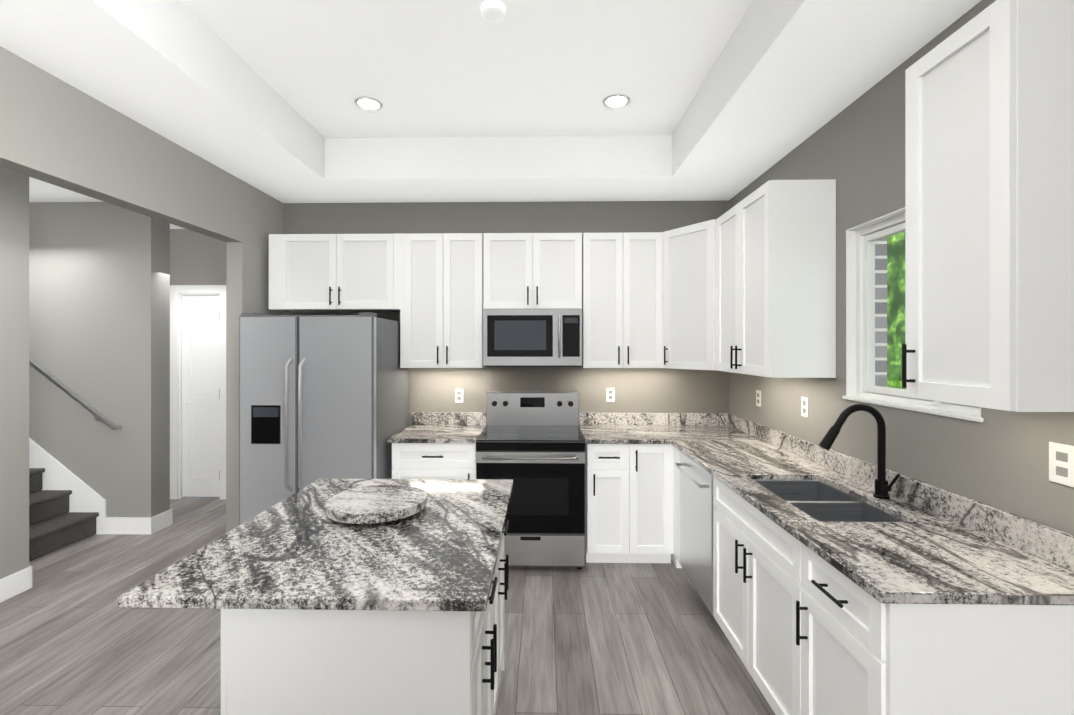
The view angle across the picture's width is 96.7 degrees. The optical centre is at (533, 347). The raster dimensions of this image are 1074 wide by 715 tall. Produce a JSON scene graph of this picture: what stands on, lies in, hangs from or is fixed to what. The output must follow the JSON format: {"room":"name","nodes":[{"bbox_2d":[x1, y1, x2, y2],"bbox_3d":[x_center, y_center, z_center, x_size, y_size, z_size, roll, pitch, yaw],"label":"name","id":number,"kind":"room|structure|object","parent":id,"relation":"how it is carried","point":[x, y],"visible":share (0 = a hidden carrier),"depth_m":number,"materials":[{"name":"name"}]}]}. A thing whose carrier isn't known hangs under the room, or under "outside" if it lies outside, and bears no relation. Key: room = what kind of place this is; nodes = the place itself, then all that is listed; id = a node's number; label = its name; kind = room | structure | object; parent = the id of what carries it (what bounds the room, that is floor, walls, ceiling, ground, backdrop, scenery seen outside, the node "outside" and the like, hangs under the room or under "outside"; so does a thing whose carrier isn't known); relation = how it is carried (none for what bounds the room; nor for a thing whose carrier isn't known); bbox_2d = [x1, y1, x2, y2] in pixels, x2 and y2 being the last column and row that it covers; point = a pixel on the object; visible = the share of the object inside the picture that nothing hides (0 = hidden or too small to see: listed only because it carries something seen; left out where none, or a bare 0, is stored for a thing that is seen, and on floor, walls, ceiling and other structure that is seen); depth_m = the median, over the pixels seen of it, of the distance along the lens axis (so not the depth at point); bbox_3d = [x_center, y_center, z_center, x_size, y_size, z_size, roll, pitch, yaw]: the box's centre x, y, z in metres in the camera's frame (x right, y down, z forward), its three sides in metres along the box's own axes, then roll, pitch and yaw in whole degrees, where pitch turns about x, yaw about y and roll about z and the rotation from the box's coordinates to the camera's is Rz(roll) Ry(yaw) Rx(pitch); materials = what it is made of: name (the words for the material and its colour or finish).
{"room":"kitchen","nodes":[
{"label":"kitchen","id":0,"kind":"room"},
{"bbox_2d":[0,167,28,578],"bbox_3d":[-3.401,0.169,-0.521,0.120,2.780,7.230,0,0,1],"label":"wall","id":1,"kind":"structure","parent":0,"point":[14,372],"depth_m":3.01,"materials":[{"name":"grey paint"}]},
{"bbox_2d":[0,566,33,602],"bbox_3d":[-3.348,1.489,-0.516,0.045,0.140,7.245,0,0,1],"label":"baseboard","id":2,"kind":"structure","parent":1,"relation":"attached to","point":[16,583],"depth_m":3.00,"materials":[{"name":"white wood"}]},
{"bbox_2d":[29,202,169,516],"bbox_3d":[-4.588,0.170,4.119,2.780,2.780,0.200,0,0,1],"label":"wall","id":3,"kind":"structure","parent":0,"point":[99,307],"depth_m":4.00,"materials":[{"name":"grey paint"}]},
{"bbox_2d":[29,438,105,533],"bbox_3d":[-4.720,0.513,4.013,2.280,2.094,0.014,0,0,1],"label":"trim","id":4,"kind":"structure","parent":3,"relation":"attached to","point":[83,496],"depth_m":3.99,"materials":[{"name":"white wood"}]},
{"bbox_2d":[29,358,121,429],"bbox_3d":[-4.511,-0.158,3.971,2.162,1.676,0.088,0,0,1],"label":"handrail","id":5,"kind":"object","parent":3,"relation":"attached to","point":[72,394],"visible":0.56,"depth_m":3.92,"materials":[{"name":"silver metal"}]},
{"bbox_2d":[105,516,154,534],"bbox_3d":[-3.382,1.490,3.986,0.395,0.140,0.015,0,0,1],"label":"baseboard","id":6,"kind":"structure","parent":3,"relation":"attached to","point":[113,525],"depth_m":3.98,"materials":[{"name":"white wood"}]},
{"bbox_2d":[0,46,282,532],"bbox_3d":[-2.252,0.170,0.426,0.120,2.780,9.170,0,0,1],"label":"wall","id":7,"kind":"structure","parent":0,"point":[54,130],"depth_m":2.65,"materials":[{"name":"grey paint"}]},
{"bbox_2d":[170,229,225,498],"bbox_3d":[-4.090,0.170,4.989,3.740,2.780,0.120,0,0,1],"label":"wall","id":8,"kind":"structure","parent":0,"point":[196,258],"depth_m":4.92,"materials":[{"name":"grey paint"}]},
{"bbox_2d":[170,285,225,499],"bbox_3d":[-3.440,0.460,4.967,0.610,2.200,0.138,0,0,1],"label":"door frame","id":9,"kind":"structure","parent":8,"relation":"attached to","point":[180,290],"depth_m":4.90,"materials":[{"name":"white wood"}]},
{"bbox_2d":[182,295,219,496],"bbox_3d":[-3.433,0.505,4.948,0.422,2.087,0.065,0,0,1],"label":"hall door","id":10,"kind":"structure","parent":8,"relation":"in","point":[200,395],"depth_m":4.95,"materials":[{"name":"white wood"}]},
{"bbox_2d":[0,497,775,714],"bbox_3d":[-1.543,1.585,0.826,9.000,0.050,10.400,0,0,1],"label":"floor","id":11,"kind":"structure","parent":0,"point":[615,639],"depth_m":2.52,"materials":[{"name":"grey wood"}]},
{"bbox_2d":[29,468,98,561],"bbox_3d":[-4.753,0.735,3.572,2.232,1.648,0.892,0,0,1],"label":"stairs","id":12,"kind":"structure","parent":11,"relation":"on","point":[55,524],"depth_m":3.80,"materials":[{"name":"carpet"}]},
{"bbox_2d":[118,478,512,714],"bbox_3d":[-0.590,1.103,1.787,0.958,0.914,1.120,0,0,1],"label":"kitchen island","id":13,"kind":"object","parent":11,"relation":"on","point":[322,613],"visible":1,"depth_m":1.26,"materials":[{"name":"white stone"}]},
{"bbox_2d":[325,484,426,523],"bbox_3d":[-0.617,0.621,1.888,0.380,0.050,0.380,0,0,1],"label":"lazy susan","id":14,"kind":"object","parent":13,"relation":"on","point":[375,504],"visible":1,"depth_m":1.82,"materials":[{"name":"grey stone"}]},
{"bbox_2d":[239,312,408,525],"bbox_3d":[-1.498,0.665,3.539,0.900,1.791,0.910,0,0,1],"label":"fridge","id":15,"kind":"object","parent":11,"relation":"on","point":[323,396],"visible":0.65,"depth_m":3.15,"materials":[{"name":"grey metal"}]},
{"bbox_2d":[392,428,483,478],"bbox_3d":[-0.705,1.118,3.698,0.599,0.884,0.620,0,0,1],"label":"base cabinet","id":16,"kind":"object","parent":11,"relation":"on","point":[409,461],"depth_m":3.39,"materials":[{"name":"white wood"}]},
{"bbox_2d":[387,424,485,443],"bbox_3d":[-0.716,0.661,3.686,0.629,0.030,0.645,0,0,1],"label":"countertop","id":17,"kind":"structure","parent":16,"relation":"on","point":[415,433],"depth_m":3.54,"materials":[{"name":"grey stone"}]},
{"bbox_2d":[476,392,585,568],"bbox_3d":[-0.016,0.965,3.619,0.763,1.190,0.743,0,0,1],"label":"range","id":18,"kind":"object","parent":11,"relation":"on","point":[532,445],"visible":0.85,"depth_m":3.30,"materials":[{"name":"grey"}]},
{"bbox_2d":[585,444,638,562],"bbox_3d":[0.560,1.118,3.672,0.352,0.884,0.620,0,0,1],"label":"base cabinet","id":19,"kind":"object","parent":11,"relation":"on","point":[611,470],"depth_m":3.37,"materials":[{"name":"white wood"}]},
{"bbox_2d":[579,424,754,443],"bbox_3d":[0.992,0.661,3.651,1.242,0.030,0.645,0,0,1],"label":"countertop","id":20,"kind":"structure","parent":19,"relation":"on","point":[592,433],"depth_m":3.58,"materials":[{"name":"grey stone"}]},
{"bbox_2d":[639,444,674,564],"bbox_3d":[0.809,1.118,3.667,0.371,0.884,0.620,0,0,1],"label":"base cabinet","id":21,"kind":"object","parent":11,"relation":"on","point":[656,461],"depth_m":3.37,"materials":[{"name":"white wood"}]},
{"bbox_2d":[675,448,786,647],"bbox_3d":[1.284,1.124,2.859,0.626,0.872,0.672,0,0,1],"label":"base cabinet","id":22,"kind":"object","parent":11,"relation":"on","point":[745,593],"depth_m":2.44,"materials":[{"name":"white wood"}]},
{"bbox_2d":[675,451,714,614],"bbox_3d":[1.229,1.071,2.888,0.616,0.767,0.607,0,0,1],"label":"dishwasher","id":23,"kind":"object","parent":22,"relation":"in","point":[697,506],"depth_m":2.81,"materials":[{"name":"silver metal"}]},
{"bbox_2d":[787,536,1073,714],"bbox_3d":[1.259,1.117,1.508,0.621,0.884,0.498,0,0,1],"label":"base cabinet","id":24,"kind":"object","parent":11,"relation":"on","point":[824,578],"depth_m":1.26,"materials":[{"name":"white wood"}]},
{"bbox_2d":[671,440,1073,603],"bbox_3d":[1.261,0.661,2.287,0.649,0.030,2.073,0,0,1],"label":"countertop","id":25,"kind":"structure","parent":24,"relation":"on","point":[923,555],"depth_m":1.53,"materials":[{"name":"grey stone"}]},
{"bbox_2d":[739,476,902,519],"bbox_3d":[1.253,0.775,2.100,0.394,0.224,0.684,0,0,1],"label":"sink","id":26,"kind":"object","parent":25,"relation":"in","point":[798,497],"depth_m":2.11,"materials":[{"name":"grey metal"}]},
{"bbox_2d":[815,404,902,499],"bbox_3d":[1.379,0.444,2.033,0.295,0.402,0.110,0,0,1],"label":"faucet","id":27,"kind":"object","parent":25,"relation":"on","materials":[{"name":"black metal"}]},
{"bbox_2d":[0,0,980,228],"bbox_3d":[-1.543,-1.470,0.827,9.000,0.500,10.400,0,0,1],"label":"ceiling","id":28,"kind":"structure","parent":0,"point":[729,99],"depth_m":2.54,"materials":[{"name":"white paint"}]},
{"bbox_2d":[354,97,382,110],"bbox_3d":[-1.030,-1.517,2.977,0.170,0.006,0.170,0,0,1],"label":"recessed light","id":29,"kind":"object","parent":28,"relation":"in","point":[369,103],"visible":1,"depth_m":2.97,"materials":[{"name":"white"}]},
{"bbox_2d":[481,0,505,22],"bbox_3d":[-0.181,-1.502,2.140,0.112,0.036,0.112,0,0,1],"label":"smoke detector","id":30,"kind":"object","parent":28,"relation":"attached to","point":[493,11],"visible":1,"depth_m":2.11,"materials":[{"name":"white plastic"}]},
{"bbox_2d":[603,94,629,108],"bbox_3d":[0.510,-1.517,2.946,0.170,0.006,0.170,0,0,1],"label":"recessed light","id":31,"kind":"object","parent":28,"relation":"in","point":[614,101],"visible":1,"depth_m":2.94,"materials":[{"name":"white plastic"}]},
{"bbox_2d":[283,201,728,425],"bbox_3d":[-0.248,0.170,4.061,3.980,2.780,0.120,0,0,1],"label":"wall","id":32,"kind":"structure","parent":0,"point":[652,390],"depth_m":4.00,"materials":[{"name":"grey paint"}]},
{"bbox_2d":[277,233,400,315],"bbox_3d":[-1.532,-0.590,3.867,0.899,0.587,0.316,0,0,1],"label":"upper cabinet","id":33,"kind":"object","parent":32,"relation":"attached to","point":[316,272],"depth_m":3.72,"materials":[{"name":"white wood"}]},
{"bbox_2d":[401,233,492,367],"bbox_3d":[-0.667,-0.361,3.850,0.672,1.044,0.316,0,0,1],"label":"upper cabinet","id":34,"kind":"object","parent":32,"relation":"attached to","point":[447,278],"depth_m":3.70,"materials":[{"name":"white wood"}]},
{"bbox_2d":[455,389,462,402],"bbox_3d":[-0.626,0.405,4.005,0.070,0.115,0.006,0,0,1],"label":"electrical outlet","id":35,"kind":"object","parent":32,"relation":"attached to","point":[458,395],"visible":1,"depth_m":4.00,"materials":[{"name":"white plastic"}]},
{"bbox_2d":[493,233,584,311],"bbox_3d":[-0.006,-0.590,3.837,0.763,0.587,0.316,0,0,1],"label":"upper cabinet","id":36,"kind":"object","parent":32,"relation":"attached to","point":[531,270],"depth_m":3.69,"materials":[{"name":"white wood"}]},
{"bbox_2d":[483,309,581,366],"bbox_3d":[-0.007,-0.073,3.770,0.753,0.439,0.442,0,0,1],"label":"microwave","id":37,"kind":"object","parent":36,"relation":"attached to","point":[532,337],"visible":1,"depth_m":3.60,"materials":[{"name":"grey metal"}]},
{"bbox_2d":[411,412,726,423],"bbox_3d":[0.297,0.595,3.978,2.644,0.102,0.020,0,0,1],"label":"backsplash","id":38,"kind":"structure","parent":32,"relation":"attached to","point":[416,417],"depth_m":3.96,"materials":[{"name":"grey stone"}]},
{"bbox_2d":[582,233,612,367],"bbox_3d":[0.532,-0.361,3.826,0.425,1.044,0.316,0,0,1],"label":"upper cabinet","id":39,"kind":"object","parent":32,"relation":"attached to","point":[597,318],"depth_m":3.68,"materials":[{"name":"white wood"}]},
{"bbox_2d":[606,388,614,401],"bbox_3d":[0.640,0.395,3.979,0.070,0.115,0.006,0,0,1],"label":"electrical outlet","id":40,"kind":"object","parent":32,"relation":"attached to","point":[610,394],"visible":1,"depth_m":3.98,"materials":[{"name":"white plastic"}]},
{"bbox_2d":[613,232,656,367],"bbox_3d":[0.835,-0.361,3.790,0.409,1.044,0.375,0,0,1],"label":"upper cabinet","id":41,"kind":"object","parent":32,"relation":"attached to","point":[634,253],"depth_m":3.67,"materials":[{"name":"white wood"}]},
{"bbox_2d":[719,480,786,571],"bbox_3d":[0.977,0.767,1.958,0.038,0.184,1.220,0,0,1],"label":"drawer front","id":42,"kind":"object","parent":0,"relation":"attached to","point":[757,521],"depth_m":2.06,"materials":[{"name":"white wood"}]},
{"bbox_2d":[875,237,886,386],"bbox_3d":[1.776,0.060,2.760,0.100,3.400,0.600,0,0,1],"label":"brick pier","id":43,"kind":"object","parent":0,"point":[882,292],"depth_m":2.46,"materials":[{"name":"grey brick"}]},
{"bbox_2d":[729,0,1073,534],"bbox_3d":[1.599,0.169,-0.077,0.120,2.780,8.320,0,0,1],"label":"wall","id":44,"kind":"structure","parent":0,"point":[996,458],"depth_m":2.13,"materials":[{"name":"grey paint"}]},
{"bbox_2d":[657,221,708,369],"bbox_3d":[1.269,-0.361,3.453,0.680,1.044,0.439,0,0,1],"label":"upper cabinet","id":45,"kind":"object","parent":44,"relation":"attached to","point":[683,252],"depth_m":3.51,"materials":[{"name":"white wood"}]},
{"bbox_2d":[756,390,760,406],"bbox_3d":[1.606,0.364,3.410,0.006,0.115,0.070,0,0,1],"label":"outlet","id":46,"kind":"object","parent":44,"relation":"attached to","point":[758,397],"visible":1,"depth_m":3.41,"materials":[{"name":"white plastic"}]},
{"bbox_2d":[709,179,835,377],"bbox_3d":[1.399,-0.362,2.926,0.399,1.044,0.822,0,0,1],"label":"upper cabinet","id":47,"kind":"object","parent":44,"relation":"attached to","point":[747,284],"depth_m":2.52,"materials":[{"name":"white wood"}]},
{"bbox_2d":[801,397,807,416],"bbox_3d":[1.594,0.350,2.808,0.006,0.115,0.070,0,0,1],"label":"outlet","id":48,"kind":"object","parent":44,"relation":"attached to","point":[804,406],"visible":1,"depth_m":2.81,"materials":[{"name":"white plastic"}]},
{"bbox_2d":[727,413,1073,571],"bbox_3d":[1.581,0.595,2.593,0.021,0.102,2.698,0,0,1],"label":"backsplash","id":49,"kind":"structure","parent":44,"relation":"attached to","point":[1043,541],"depth_m":1.71,"materials":[{"name":"grey stone"}]},
{"bbox_2d":[842,207,983,421],"bbox_3d":[1.629,-0.168,2.056,0.117,0.861,0.773,0,0,1],"label":"window","id":50,"kind":"structure","parent":44,"relation":"in","point":[861,239],"depth_m":2.36,"materials":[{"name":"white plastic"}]},
{"bbox_2d":[902,0,1073,411],"bbox_3d":[1.393,-0.375,1.391,0.348,1.080,0.354,0,0,1],"label":"upper cabinet","id":51,"kind":"object","parent":44,"relation":"attached to","point":[989,110],"depth_m":1.26,"materials":[{"name":"white wood"}]},
{"bbox_2d":[1049,442,1073,486],"bbox_3d":[1.565,0.346,1.413,0.006,0.120,0.075,0,0,1],"label":"outlet","id":52,"kind":"object","parent":44,"relation":"attached to","point":[1061,463],"visible":1,"depth_m":1.41,"materials":[{"name":"white plastic"}]},
{"label":"outside","id":53,"kind":"structure","parent":0,"visible":0},
{"bbox_2d":[887,232,904,388],"bbox_3d":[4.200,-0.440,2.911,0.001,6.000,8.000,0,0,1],"label":"trees","id":54,"kind":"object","parent":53,"point":[897,337],"depth_m":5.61,"materials":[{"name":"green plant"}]}
]}

